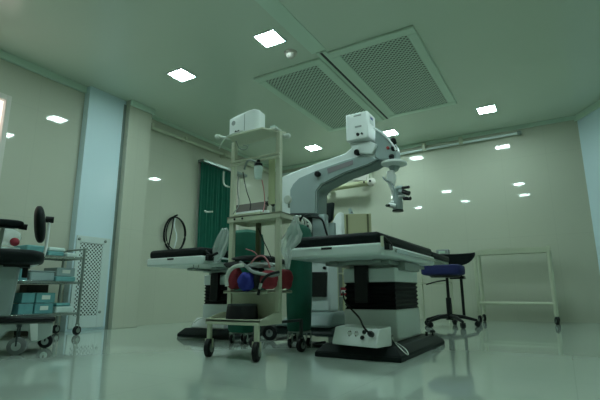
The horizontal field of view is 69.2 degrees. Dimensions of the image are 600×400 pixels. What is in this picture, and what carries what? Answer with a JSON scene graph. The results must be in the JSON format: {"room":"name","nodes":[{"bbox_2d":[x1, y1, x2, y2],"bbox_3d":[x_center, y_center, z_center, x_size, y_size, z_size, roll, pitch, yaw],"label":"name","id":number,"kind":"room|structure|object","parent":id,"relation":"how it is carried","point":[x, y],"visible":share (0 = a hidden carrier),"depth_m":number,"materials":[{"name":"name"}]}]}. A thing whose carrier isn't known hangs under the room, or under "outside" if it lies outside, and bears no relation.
{"room":"operating room","nodes":[
{"label":"operating room","id":0,"kind":"room"},
{"bbox_2d":[59,86,126,331],"bbox_3d":[-2.517,0.075,5.294,0.220,2.900,0.520,-7,-14,30],"label":"wall","id":1,"kind":"structure","parent":0,"point":[93,212],"depth_m":5.28,"materials":[{"name":"blue paint"}]},
{"bbox_2d":[67,235,110,328],"bbox_3d":[-2.418,0.941,5.019,0.031,1.030,0.430,-7,-14,30],"label":"vent grille","id":2,"kind":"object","parent":1,"relation":"in","point":[92,308],"depth_m":5.03,"materials":[{"name":"metal"}]},
{"bbox_2d":[105,104,126,328],"bbox_3d":[-2.295,0.135,5.435,0.010,2.840,0.035,-7,-14,30],"label":"trim","id":3,"kind":"structure","parent":1,"relation":"attached to","point":[125,106],"depth_m":5.41,"materials":[{"name":"metal"}]},
{"bbox_2d":[131,100,154,114],"bbox_3d":[-2.115,-1.247,5.874,0.030,0.075,0.390,-7,-14,30],"label":"trim","id":4,"kind":"structure","parent":1,"relation":"attached to","point":[138,105],"depth_m":5.85,"materials":[{"name":"white paint"}]},
{"bbox_2d":[108,100,151,328],"bbox_3d":[-2.258,0.149,5.644,0.300,2.900,0.360,-7,-14,30],"label":"wall pier","id":5,"kind":"object","parent":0,"point":[124,298],"visible":0.67,"depth_m":5.52,"materials":[{"name":"paint"}]},
{"bbox_2d":[0,59,274,335],"bbox_3d":[-2.775,0.005,4.966,0.120,2.900,8.720,-7,-14,30],"label":"wall","id":6,"kind":"structure","parent":0,"point":[40,158],"depth_m":5.18,"materials":[{"name":"paint"}]},
{"bbox_2d":[0,92,11,176],"bbox_3d":[-3.335,-0.588,4.107,0.125,1.200,0.950,-7,-14,30],"label":"window","id":7,"kind":"structure","parent":6,"relation":"in","point":[5,100],"depth_m":4.52,"materials":[{"name":"white glass"}]},
{"bbox_2d":[0,49,86,93],"bbox_3d":[-3.787,-1.757,3.460,0.035,0.085,4.520,-7,-14,30],"label":"trim","id":8,"kind":"structure","parent":6,"relation":"attached to","point":[6,56],"depth_m":4.88,"materials":[{"name":"white paint"}]},
{"bbox_2d":[163,214,185,249],"bbox_3d":[-1.823,0.549,6.296,0.075,0.693,0.433,-7,-14,30],"label":"coiled hose","id":9,"kind":"object","parent":6,"relation":"hanging from","point":[174,217],"visible":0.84,"depth_m":6.27,"materials":[{"name":"black rubber"}]},
{"bbox_2d":[151,122,275,175],"bbox_3d":[-1.303,-0.766,7.460,0.100,0.094,3.261,-7,-14,30],"label":"conduit","id":10,"kind":"object","parent":6,"relation":"attached to","point":[183,139],"visible":0.82,"depth_m":6.79,"materials":[{"name":"beige metal"}]},
{"bbox_2d":[152,115,275,170],"bbox_3d":[-1.331,-0.911,7.514,0.030,0.045,3.290,-7,-14,30],"label":"trim","id":11,"kind":"structure","parent":6,"relation":"attached to","point":[153,117],"depth_m":6.97,"materials":[{"name":"white paint"}]},
{"bbox_2d":[195,163,239,247],"bbox_3d":[-1.396,0.244,7.283,0.110,1.600,1.050,-7,-14,30],"label":"window","id":12,"kind":"structure","parent":6,"relation":"in","point":[237,226],"depth_m":6.92,"materials":[{"name":"grey metal"}]},
{"bbox_2d":[197,159,246,250],"bbox_3d":[-1.286,0.242,7.229,0.128,1.620,1.130,-7,-14,30],"label":"window curtain","id":13,"kind":"object","parent":6,"relation":"hanging from","point":[213,228],"visible":0.56,"depth_m":7.06,"materials":[{"name":"fabric"}]},
{"bbox_2d":[0,0,599,167],"bbox_3d":[-0.250,-1.757,3.929,6.450,0.080,9.320,-7,-14,30],"label":"ceiling","id":14,"kind":"structure","parent":0,"point":[534,60],"depth_m":4.61,"materials":[{"name":"paint"}]},
{"bbox_2d":[166,67,196,81],"bbox_3d":[-1.379,-1.456,5.073,0.248,0.012,0.248,-7,-14,30],"label":"recessed light","id":15,"kind":"object","parent":14,"relation":"in","point":[180,74],"visible":1,"depth_m":5.07,"materials":[{"name":"white plastic"}]},
{"bbox_2d":[169,69,193,80],"bbox_3d":[-1.379,-1.459,5.074,0.220,0.005,0.220,-7,-14,30],"label":"diffuser","id":16,"kind":"object","parent":15,"relation":"attached to","point":[178,74],"depth_m":5.07,"materials":[{"name":"white plastic"}]},
{"bbox_2d":[252,28,286,47],"bbox_3d":[-0.302,-1.616,4.359,0.248,0.012,0.248,-7,-14,30],"label":"recessed light","id":17,"kind":"object","parent":14,"relation":"in","point":[269,38],"visible":1,"depth_m":4.36,"materials":[{"name":"white plastic"}]},
{"bbox_2d":[256,30,283,46],"bbox_3d":[-0.302,-1.619,4.359,0.220,0.005,0.220,-7,-14,30],"label":"diffuser","id":18,"kind":"object","parent":17,"relation":"attached to","point":[268,38],"depth_m":4.36,"materials":[{"name":"white plastic"}]},
{"bbox_2d":[255,0,325,53],"bbox_3d":[-1.151,-2.044,2.378,0.170,0.006,5.290,-7,-14,30],"label":"trim","id":19,"kind":"structure","parent":14,"relation":"attached to","point":[274,8],"depth_m":4.13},
{"bbox_2d":[284,49,296,58],"bbox_3d":[-0.100,-1.535,4.610,0.140,0.066,0.140,-7,-14,30],"label":"smoke detector","id":20,"kind":"object","parent":14,"relation":"attached to","point":[289,53],"visible":1,"depth_m":4.58,"materials":[{"name":"white plastic"}]},
{"bbox_2d":[304,144,322,150],"bbox_3d":[0.234,-0.913,7.617,0.248,0.012,0.248,-7,-14,30],"label":"recessed light","id":21,"kind":"object","parent":14,"relation":"in","point":[311,147],"visible":1,"depth_m":7.60,"materials":[{"name":"white plastic"}]},
{"bbox_2d":[254,58,383,131],"bbox_3d":[0.340,-1.304,5.769,0.890,0.030,2.000,-7,-14,30],"label":"ceiling vent","id":22,"kind":"object","parent":14,"relation":"in","point":[311,87],"visible":0.98,"depth_m":5.50,"materials":[{"name":"metal"}]},
{"bbox_2d":[316,50,390,119],"bbox_3d":[0.751,-1.378,5.481,0.110,0.012,2.090,-7,-14,30],"label":"ceiling vent","id":23,"kind":"object","parent":14,"relation":"in","point":[323,55],"visible":0.96,"depth_m":5.27,"materials":[{"name":"metal"}]},
{"bbox_2d":[383,129,398,135],"bbox_3d":[1.421,-1.067,6.929,0.248,0.012,0.248,-7,-14,30],"label":"recessed light","id":24,"kind":"object","parent":14,"relation":"in","point":[391,132],"visible":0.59,"depth_m":6.91,"materials":[{"name":"white plastic"}]},
{"bbox_2d":[384,130,396,135],"bbox_3d":[1.421,-1.070,6.930,0.220,0.005,0.220,-7,-14,30],"label":"diffuser","id":25,"kind":"object","parent":24,"relation":"attached to","point":[388,132],"depth_m":6.91,"materials":[{"name":"white plastic"}]},
{"bbox_2d":[328,25,456,117],"bbox_3d":[1.198,-1.427,5.221,0.920,0.030,2.010,-7,-14,30],"label":"ceiling vent","id":26,"kind":"object","parent":14,"relation":"in","point":[396,69],"visible":1,"depth_m":4.99,"materials":[{"name":"metal"}]},
{"bbox_2d":[476,104,497,114],"bbox_3d":[2.603,-1.261,6.062,0.248,0.012,0.248,-7,-14,30],"label":"recessed light","id":27,"kind":"object","parent":14,"relation":"in","point":[489,108],"visible":1,"depth_m":6.06,"materials":[{"name":"white plastic"}]},
{"bbox_2d":[478,105,495,113],"bbox_3d":[2.603,-1.263,6.063,0.220,0.005,0.220,-7,-14,30],"label":"diffuser","id":28,"kind":"object","parent":27,"relation":"attached to","point":[489,108],"depth_m":6.06,"materials":[{"name":"white plastic"}]},
{"bbox_2d":[0,316,599,399],"bbox_3d":[-0.236,1.156,3.297,6.450,0.080,9.320,-7,-14,30],"label":"floor","id":29,"kind":"structure","parent":0,"point":[493,360],"depth_m":2.35,"materials":[{"name":"tile"}]},
{"bbox_2d":[0,206,55,354],"bbox_3d":[-2.082,0.553,3.119,0.655,1.040,0.549,7,-14,-30],"label":"chair","id":30,"kind":"object","parent":29,"relation":"on","point":[39,328],"visible":1,"depth_m":3.02,"materials":[{"name":"black leather"}]},
{"bbox_2d":[14,284,48,335],"bbox_3d":[-2.753,1.123,4.464,0.137,0.499,0.220,-7,-14,30],"label":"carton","id":31,"kind":"object","parent":29,"relation":"on","point":[27,288],"visible":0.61,"depth_m":4.43,"materials":[{"name":"cardboard"}]},
{"bbox_2d":[9,248,87,334],"bbox_3d":[-2.672,0.855,4.109,0.412,0.875,1.142,-7,-14,30],"label":"rack","id":32,"kind":"object","parent":29,"relation":"on","point":[76,330],"visible":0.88,"depth_m":4.43,"materials":[{"name":"metal"}]},
{"bbox_2d":[1,246,19,248],"bbox_3d":[-2.785,0.478,4.098,0.220,0.059,0.180,-7,-14,30],"label":"pack","id":33,"kind":"object","parent":32,"relation":"on","point":[1,246],"visible":0.24,"depth_m":4.04},
{"bbox_2d":[10,238,19,245],"bbox_3d":[-2.656,0.391,4.050,0.070,0.077,0.084,-7,-14,30],"label":"ball","id":34,"kind":"object","parent":32,"relation":"on","point":[14,241],"visible":1,"depth_m":4.03,"materials":[{"name":"fabric"}]},
{"bbox_2d":[11,304,32,314],"bbox_3d":[-2.644,1.021,4.080,0.260,0.094,0.130,-7,-14,30],"label":"carton","id":35,"kind":"object","parent":32,"relation":"on","point":[17,309],"visible":0.71,"depth_m":4.00,"materials":[{"name":"teal cardboard"}]},
{"bbox_2d":[13,293,34,302],"bbox_3d":[-2.638,0.926,4.112,0.260,0.094,0.115,-7,-14,30],"label":"carton","id":36,"kind":"object","parent":35,"relation":"on","point":[19,297],"visible":0.77,"depth_m":4.04,"materials":[{"name":"teal cardboard"}]},
{"bbox_2d":[18,269,26,279],"bbox_3d":[-2.734,0.687,4.040,0.280,0.119,0.250,-7,-14,30],"label":"carton","id":37,"kind":"object","parent":32,"relation":"on","point":[20,273],"visible":0.19,"depth_m":4.02,"materials":[{"name":"teal cardboard"}]},
{"bbox_2d":[14,245,44,251],"bbox_3d":[-2.645,0.494,4.247,0.250,0.089,0.180,-7,-14,30],"label":"pack","id":38,"kind":"object","parent":32,"relation":"on","point":[26,247],"visible":0.38,"depth_m":4.17},
{"bbox_2d":[21,303,52,313],"bbox_3d":[-2.557,1.051,4.221,0.263,0.094,0.175,-7,-14,30],"label":"carton","id":39,"kind":"object","parent":32,"relation":"on","point":[38,308],"visible":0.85,"depth_m":4.15,"materials":[{"name":"cardboard"}]},
{"bbox_2d":[34,293,55,302],"bbox_3d":[-2.553,0.955,4.248,0.263,0.094,0.180,-7,-14,30],"label":"carton","id":40,"kind":"object","parent":39,"relation":"on","point":[39,297],"visible":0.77,"depth_m":4.17,"materials":[{"name":"cardboard"}]},
{"bbox_2d":[26,270,55,280],"bbox_3d":[-2.597,0.745,4.254,0.298,0.096,0.238,-7,-14,30],"label":"tub","id":41,"kind":"object","parent":32,"relation":"on","point":[33,275],"visible":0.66,"depth_m":4.16,"materials":[{"name":"plastic"}]},
{"bbox_2d":[9,312,77,315],"bbox_3d":[-2.671,1.078,4.061,0.372,0.022,1.062,-7,-14,30],"label":"shelf","id":42,"kind":"object","parent":32,"relation":"attached to","point":[71,313],"depth_m":4.20,"materials":[{"name":"silver metal"}]},
{"bbox_2d":[17,280,80,283],"bbox_3d":[-2.672,0.779,4.126,0.372,0.022,1.062,-7,-14,30],"label":"shelf","id":43,"kind":"object","parent":32,"relation":"attached to","point":[19,281],"depth_m":4.28,"materials":[{"name":"silver metal"}]},
{"bbox_2d":[46,251,63,255],"bbox_3d":[-2.535,0.549,4.395,0.260,0.044,0.160,-7,-14,30],"label":"pack","id":44,"kind":"object","parent":32,"relation":"on","point":[55,253],"visible":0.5,"depth_m":4.32},
{"bbox_2d":[47,247,64,251],"bbox_3d":[-2.527,0.508,4.417,0.220,0.039,0.170,-7,-14,30],"label":"pack","id":45,"kind":"object","parent":44,"relation":"on","point":[56,249],"visible":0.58,"depth_m":4.36},
{"bbox_2d":[52,306,72,312],"bbox_3d":[-2.452,1.106,4.392,0.260,0.059,0.180,-7,-14,30],"label":"pack","id":46,"kind":"object","parent":32,"relation":"on","point":[56,309],"visible":0.7,"depth_m":4.32},
{"bbox_2d":[53,303,69,305],"bbox_3d":[-2.459,1.057,4.401,0.230,0.034,0.150,-7,-14,30],"label":"pack","id":47,"kind":"object","parent":46,"relation":"on","point":[54,304],"visible":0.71,"depth_m":4.33},
{"bbox_2d":[44,255,82,260],"bbox_3d":[-2.673,0.538,4.178,0.372,0.022,1.062,-7,-14,30],"label":"shelf","id":48,"kind":"object","parent":32,"relation":"attached to","point":[47,257],"depth_m":4.49,"materials":[{"name":"silver metal"}]},
{"bbox_2d":[53,276,74,281],"bbox_3d":[-2.470,0.810,4.448,0.260,0.049,0.210,-7,-14,30],"label":"pack","id":49,"kind":"object","parent":32,"relation":"on","point":[56,278],"visible":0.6,"depth_m":4.37},
{"bbox_2d":[44,267,74,276],"bbox_3d":[-2.469,0.742,4.462,0.243,0.084,0.190,-7,-14,30],"label":"carton","id":50,"kind":"object","parent":49,"relation":"on","point":[68,272],"visible":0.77,"depth_m":4.39,"materials":[{"name":"cardboard"}]},
{"bbox_2d":[64,253,77,256],"bbox_3d":[-2.439,0.581,4.532,0.240,0.039,0.120,-7,-14,30],"label":"pack","id":51,"kind":"object","parent":32,"relation":"on","point":[65,254],"visible":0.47,"depth_m":4.46},
{"bbox_2d":[147,247,285,339],"bbox_3d":[-0.639,0.943,4.318,0.828,0.772,1.712,-7,-14,30],"label":"table","id":52,"kind":"object","parent":29,"relation":"on","point":[211,261],"visible":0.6,"depth_m":3.93,"materials":[{"name":"white metal"}]},
{"bbox_2d":[191,317,227,328],"bbox_3d":[-0.845,1.167,4.142,0.400,0.098,0.157,-7,-14,30],"label":"switch box","id":53,"kind":"object","parent":52,"relation":"on","point":[199,322],"visible":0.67,"depth_m":4.13,"materials":[{"name":"plastic"}]},
{"bbox_2d":[228,229,263,343],"bbox_3d":[-0.462,0.723,3.679,0.264,0.930,0.288,-7,-14,30],"label":"hamper","id":54,"kind":"object","parent":29,"relation":"on","point":[245,239],"visible":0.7,"depth_m":3.61,"materials":[{"name":"green fabric"}]},
{"bbox_2d":[203,127,305,361],"bbox_3d":[-0.320,0.263,3.062,0.588,1.567,0.614,-7,-14,30],"label":"trolley","id":55,"kind":"object","parent":29,"relation":"on","point":[269,302],"visible":0.97,"depth_m":3.00,"materials":[{"name":"beige metal"}]},
{"bbox_2d":[218,130,242,148],"bbox_3d":[-0.497,-0.430,3.117,0.221,0.103,0.010,-7,-14,30],"label":"lead","id":56,"kind":"object","parent":55,"relation":"hanging from","point":[242,130],"visible":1,"depth_m":3.14,"materials":[{"name":"plastic"}]},
{"bbox_2d":[224,263,243,285],"bbox_3d":[-0.428,0.484,2.814,0.148,0.146,0.025,-7,-14,30],"label":"tube","id":57,"kind":"object","parent":55,"relation":"on","point":[233,267],"visible":1,"depth_m":2.82,"materials":[{"name":"plastic"}]},
{"bbox_2d":[228,268,241,289],"bbox_3d":[-0.441,0.530,2.944,0.095,0.152,0.104,-7,-14,30],"label":"cloth bag","id":58,"kind":"object","parent":55,"relation":"on","point":[233,276],"visible":0.64,"depth_m":2.90,"materials":[{"name":"red fabric"}]},
{"bbox_2d":[224,261,249,267],"bbox_3d":[-0.422,0.443,2.980,0.230,0.047,0.108,-7,-14,30],"label":"folded cuff","id":59,"kind":"object","parent":58,"relation":"on","point":[228,264],"visible":0.56,"depth_m":2.96,"materials":[{"name":"black fabric"}]},
{"bbox_2d":[233,172,238,213],"bbox_3d":[-0.459,-0.051,3.144,0.058,0.309,0.007,-7,-14,30],"label":"hanging wire","id":60,"kind":"object","parent":55,"relation":"hanging from","point":[238,172],"visible":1,"depth_m":3.13,"materials":[{"name":"metal"}]},
{"bbox_2d":[226,303,257,319],"bbox_3d":[-0.377,0.724,2.831,0.210,0.094,0.210,-7,-14,30],"label":"tub","id":61,"kind":"object","parent":55,"relation":"on","point":[244,311],"visible":0.99,"depth_m":2.75,"materials":[{"name":"plastic"}]},
{"bbox_2d":[206,312,281,325],"bbox_3d":[-0.365,0.766,2.817,0.435,0.070,0.240,-7,-14,30],"label":"shelf","id":62,"kind":"object","parent":55,"relation":"attached to","point":[264,318],"depth_m":2.74,"materials":[{"name":"beige metal"}]},
{"bbox_2d":[237,272,253,290],"bbox_3d":[-0.350,0.532,2.836,0.119,0.124,0.077,-7,-14,30],"label":"cloth bag","id":63,"kind":"object","parent":55,"relation":"on","point":[245,282],"visible":1,"depth_m":2.81,"materials":[{"name":"fabric"}]},
{"bbox_2d":[229,109,264,133],"bbox_3d":[-0.388,-0.552,3.178,0.250,0.163,0.130,-7,-14,30],"label":"monitor","id":64,"kind":"object","parent":55,"relation":"on","point":[251,119],"visible":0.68,"depth_m":3.12,"materials":[{"name":"plastic"}]},
{"bbox_2d":[243,172,250,209],"bbox_3d":[-0.381,-0.067,3.107,0.081,0.289,0.007,-7,-14,30],"label":"hanging wire","id":65,"kind":"object","parent":55,"relation":"hanging from","point":[243,172],"visible":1,"depth_m":3.10,"materials":[{"name":"black rubber"}]},
{"bbox_2d":[233,201,269,220],"bbox_3d":[-0.387,0.084,3.209,0.360,0.162,0.228,-7,-14,30],"label":"medical device","id":66,"kind":"object","parent":55,"relation":"on","point":[256,208],"visible":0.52,"depth_m":3.25,"materials":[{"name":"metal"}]},
{"bbox_2d":[234,212,262,216],"bbox_3d":[-0.343,0.122,3.185,0.270,0.017,0.210,-7,-14,30],"label":"tray","id":67,"kind":"object","parent":66,"relation":"on","point":[239,213],"depth_m":3.10,"materials":[{"name":"beige metal"}]},
{"bbox_2d":[244,159,262,179],"bbox_3d":[-0.332,-0.214,3.072,0.152,0.153,0.060,-7,-14,30],"label":"jar","id":68,"kind":"object","parent":55,"relation":"hanging from","point":[258,166],"visible":1,"depth_m":3.03,"materials":[{"name":"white plastic"}]},
{"bbox_2d":[227,127,285,146],"bbox_3d":[-0.328,-0.463,3.167,0.463,0.014,0.215,-7,-14,30],"label":"shelf","id":69,"kind":"object","parent":55,"relation":"attached to","point":[258,134],"depth_m":3.13,"materials":[{"name":"beige metal"}]},
{"bbox_2d":[249,268,264,289],"bbox_3d":[-0.284,0.515,2.884,0.108,0.157,0.107,-7,-14,30],"label":"cloth bag","id":70,"kind":"object","parent":55,"relation":"on","point":[256,279],"visible":0.42,"depth_m":2.83,"materials":[{"name":"black fabric"}]},
{"bbox_2d":[247,262,272,267],"bbox_3d":[-0.270,0.434,2.891,0.216,0.042,0.106,-7,-14,30],"label":"folded cuff","id":71,"kind":"object","parent":70,"relation":"on","point":[254,264],"visible":0.85,"depth_m":2.85,"materials":[{"name":"grey fabric"}]},
{"bbox_2d":[232,255,270,260],"bbox_3d":[-0.328,0.393,2.935,0.329,0.038,0.108,-7,-14,30],"label":"folded cuff","id":72,"kind":"object","parent":71,"relation":"on","point":[246,257],"visible":0.87,"depth_m":2.90,"materials":[{"name":"black fabric"}]},
{"bbox_2d":[223,290,291,292],"bbox_3d":[-0.288,0.631,2.990,0.365,0.018,0.300,-7,-14,30],"label":"shelf","id":73,"kind":"object","parent":55,"relation":"attached to","point":[230,291],"depth_m":2.86,"materials":[{"name":"beige metal"}]},
{"bbox_2d":[250,255,270,267],"bbox_3d":[-0.249,0.390,2.744,0.156,0.086,0.010,-7,-14,30],"label":"tubing","id":74,"kind":"object","parent":55,"relation":"hanging from","point":[258,255],"visible":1,"depth_m":2.74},
{"bbox_2d":[227,211,298,226],"bbox_3d":[-0.266,0.143,3.137,0.465,0.042,0.244,-7,-14,30],"label":"shelf","id":75,"kind":"object","parent":55,"relation":"attached to","point":[263,219],"depth_m":3.10,"materials":[{"name":"beige metal"}]},
{"bbox_2d":[262,180,264,211],"bbox_3d":[-0.256,-0.030,3.030,0.031,0.232,0.007,-7,-14,30],"label":"tubing","id":76,"kind":"object","parent":55,"relation":"on","point":[262,180],"visible":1,"depth_m":3.02,"materials":[{"name":"plastic"}]},
{"bbox_2d":[258,228,272,261],"bbox_3d":[-0.235,0.303,2.954,0.134,0.242,0.006,-7,-14,30],"label":"wire","id":77,"kind":"object","parent":55,"relation":"hanging from","point":[258,228],"visible":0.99,"depth_m":2.95,"materials":[{"name":"black rubber"}]},
{"bbox_2d":[257,271,279,294],"bbox_3d":[-0.197,0.511,2.674,0.165,0.148,0.017,-7,-14,30],"label":"tube","id":78,"kind":"object","parent":55,"relation":"hanging from","point":[274,272],"visible":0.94,"depth_m":2.68,"materials":[{"name":"rubber"}]},
{"bbox_2d":[260,270,277,288],"bbox_3d":[-0.200,0.514,2.801,0.112,0.121,0.108,-7,-14,30],"label":"cloth bag","id":79,"kind":"object","parent":55,"relation":"on","point":[269,282],"visible":0.7,"depth_m":2.76,"materials":[{"name":"red fabric"}]},
{"bbox_2d":[239,261,279,276],"bbox_3d":[-0.266,0.442,2.803,0.318,0.116,0.021,-7,-14,30],"label":"tube","id":80,"kind":"object","parent":79,"relation":"on","point":[247,267],"visible":0.71,"depth_m":2.80,"materials":[{"name":"grey plastic"}]},
{"bbox_2d":[265,199,275,211],"bbox_3d":[-0.200,0.022,3.065,0.072,0.161,0.066,-7,-14,30],"label":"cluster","id":81,"kind":"object","parent":55,"relation":"on","point":[266,203],"visible":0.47,"depth_m":3.05,"materials":[{"name":"metal"}]},
{"bbox_2d":[269,125,280,130],"bbox_3d":[-0.175,-0.505,3.083,0.060,0.030,0.075,-7,-14,30],"label":"pack","id":82,"kind":"object","parent":55,"relation":"on","point":[274,127],"visible":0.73,"depth_m":3.06,"materials":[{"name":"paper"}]},
{"bbox_2d":[282,269,292,289],"bbox_3d":[-0.102,0.537,2.944,0.086,0.136,0.129,-7,-14,30],"label":"cloth bag","id":83,"kind":"object","parent":55,"relation":"on","point":[287,277],"visible":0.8,"depth_m":2.91,"materials":[{"name":"red fabric"}]},
{"bbox_2d":[284,195,291,207],"bbox_3d":[-0.080,0.010,2.962,0.060,0.084,0.033,-7,-14,30],"label":"pressure gauge","id":84,"kind":"object","parent":55,"relation":"attached to","point":[287,199],"visible":1,"depth_m":2.95,"materials":[{"name":"plastic"}]},
{"bbox_2d":[286,224,311,347],"bbox_3d":[-0.008,0.659,3.393,0.158,0.930,0.247,-7,-14,30],"label":"hamper","id":85,"kind":"object","parent":29,"relation":"on","point":[298,302],"visible":0.61,"depth_m":3.31,"materials":[{"name":"green fabric"}]},
{"bbox_2d":[312,341,325,346],"bbox_3d":[0.300,1.129,3.449,0.538,0.030,0.157,11,-17,-43],"label":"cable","id":86,"kind":"object","parent":29,"relation":"on","point":[316,344],"visible":0.42,"depth_m":3.30,"materials":[{"name":"black rubber"}]},
{"bbox_2d":[327,202,335,234],"bbox_3d":[0.315,0.698,4.553,0.300,1.342,0.170,-7,-14,30],"label":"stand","id":87,"kind":"object","parent":29,"relation":"on","point":[330,206],"visible":0.3,"depth_m":4.59,"materials":[{"name":"metal"}]},
{"bbox_2d":[263,111,411,340],"bbox_3d":[0.370,0.253,3.923,1.398,1.944,0.635,-7,-14,30],"label":"microscope","id":88,"kind":"object","parent":29,"relation":"on","point":[371,150],"visible":0.7,"depth_m":3.81,"materials":[{"name":"white metal"}]},
{"bbox_2d":[303,218,312,236],"bbox_3d":[0.097,0.361,4.051,0.090,0.390,0.160,-7,-14,30],"label":"cable","id":89,"kind":"object","parent":88,"relation":"on","point":[310,219],"depth_m":4.00,"materials":[{"name":"plastic"}]},
{"bbox_2d":[333,212,344,310],"bbox_3d":[0.477,0.807,5.008,0.320,1.320,0.200,-7,-14,30],"label":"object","id":90,"kind":"object","parent":29,"relation":"on","point":[339,218],"visible":0.22,"depth_m":5.00,"materials":[{"name":"plastic"}]},
{"bbox_2d":[337,267,346,310],"bbox_3d":[0.559,1.036,4.606,0.280,0.700,0.210,-7,-14,30],"label":"trolley","id":91,"kind":"object","parent":29,"relation":"on","point":[345,306],"visible":0.03,"depth_m":4.63,"materials":[{"name":"beige metal"}]},
{"bbox_2d":[340,287,346,295],"bbox_3d":[0.487,0.971,4.618,0.080,0.087,0.107,-7,-14,30],"label":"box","id":92,"kind":"object","parent":91,"relation":"on","point":[343,289],"visible":0.49,"depth_m":4.58,"materials":[{"name":"plastic"}]},
{"bbox_2d":[331,213,371,310],"bbox_3d":[0.656,0.883,5.482,0.515,1.369,0.448,-2,-12,7],"label":"cabinet","id":93,"kind":"object","parent":29,"relation":"on","point":[353,223],"visible":0.02,"depth_m":5.40,"materials":[{"name":"metal"}]},
{"bbox_2d":[287,231,448,362],"bbox_3d":[0.693,0.752,3.427,0.699,0.755,1.920,-7,-14,30],"label":"table","id":94,"kind":"object","parent":29,"relation":"on","point":[380,275],"visible":0.95,"depth_m":2.98,"materials":[{"name":"white metal"}]},
{"bbox_2d":[332,324,391,347],"bbox_3d":[0.379,0.839,2.698,0.160,0.114,0.340,12,-17,-44],"label":"box","id":95,"kind":"object","parent":94,"relation":"on","point":[347,334],"visible":0.98,"depth_m":2.63,"materials":[{"name":"plastic"}]},
{"bbox_2d":[342,292,373,336],"bbox_3d":[0.357,0.731,2.830,0.064,0.269,0.555,2,-12,-11],"label":"cable","id":96,"kind":"object","parent":95,"relation":"attached to","point":[369,333],"visible":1,"depth_m":2.72,"materials":[{"name":"black plastic"}]},
{"bbox_2d":[392,337,408,354],"bbox_3d":[0.572,0.824,2.511,0.060,0.062,0.591,-1,-12,4],"label":"cable","id":97,"kind":"object","parent":94,"relation":"on","point":[392,337],"visible":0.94,"depth_m":2.50,"materials":[{"name":"plastic"}]},
{"bbox_2d":[416,274,454,322],"bbox_3d":[1.925,1.264,6.231,0.440,0.930,0.320,-7,-14,30],"label":"stand","id":98,"kind":"object","parent":29,"relation":"on","point":[422,283],"visible":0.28,"depth_m":6.21,"materials":[{"name":"beige metal"}]},
{"bbox_2d":[417,282,451,283],"bbox_3d":[1.925,1.194,6.247,0.440,0.015,0.320,-7,-14,30],"label":"shelf","id":99,"kind":"object","parent":98,"relation":"attached to","point":[422,282],"depth_m":6.16,"materials":[{"name":"beige metal"}]},
{"bbox_2d":[436,249,449,253],"bbox_3d":[2.031,0.748,6.178,0.170,0.084,0.128,-7,-14,30],"label":"case","id":100,"kind":"object","parent":98,"relation":"on","point":[442,251],"visible":0.6,"depth_m":6.12,"materials":[{"name":"plastic"}]},
{"bbox_2d":[421,252,480,328],"bbox_3d":[1.828,1.099,5.345,0.678,0.879,0.635,-7,-14,30],"label":"stool","id":101,"kind":"object","parent":29,"relation":"on","point":[455,269],"visible":0.98,"depth_m":5.27,"materials":[{"name":"blue fabric"}]},
{"bbox_2d":[473,245,559,324],"bbox_3d":[2.927,1.161,5.931,0.967,0.995,0.468,-7,-14,30],"label":"cart","id":102,"kind":"object","parent":29,"relation":"on","point":[529,250],"visible":0.98,"depth_m":5.85,"materials":[{"name":"beige metal"}]},
{"bbox_2d":[274,120,599,322],"bbox_3d":[1.954,0.477,7.251,5.870,2.900,0.120,-7,-14,30],"label":"wall","id":103,"kind":"structure","parent":0,"point":[527,189],"depth_m":6.55,"materials":[{"name":"paint"}]},
{"bbox_2d":[330,173,375,192],"bbox_3d":[0.850,-0.340,7.832,1.134,0.346,0.321,-7,-14,30],"label":"lamp","id":104,"kind":"object","parent":103,"relation":"attached to","point":[366,180],"visible":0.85,"depth_m":7.61,"materials":[{"name":"white plastic"}]},
{"bbox_2d":[282,130,521,175],"bbox_3d":[1.459,-0.793,7.695,4.420,0.145,0.094,-7,-14,30],"label":"conduit","id":105,"kind":"object","parent":103,"relation":"attached to","point":[460,139],"visible":0.66,"depth_m":7.02,"materials":[{"name":"white metal"}]},
{"bbox_2d":[275,115,575,171],"bbox_3d":[1.741,-0.902,7.585,5.240,0.060,0.030,-7,-14,30],"label":"trim","id":106,"kind":"structure","parent":103,"relation":"attached to","point":[568,118],"depth_m":6.93,"materials":[{"name":"white paint"}]},
{"bbox_2d":[577,108,599,270],"bbox_3d":[4.070,0.098,5.546,0.117,2.900,1.021,0,-12,-2],"label":"wall","id":107,"kind":"structure","parent":0,"point":[589,125],"depth_m":5.94,"materials":[{"name":"blue paint"}]},
{"bbox_2d":[574,100,599,121],"bbox_3d":[4.002,-1.280,5.834,0.032,0.085,0.971,0,-12,-2],"label":"trim","id":108,"kind":"structure","parent":107,"relation":"attached to","point":[596,105],"depth_m":6.02,"materials":[{"name":"white paint"}]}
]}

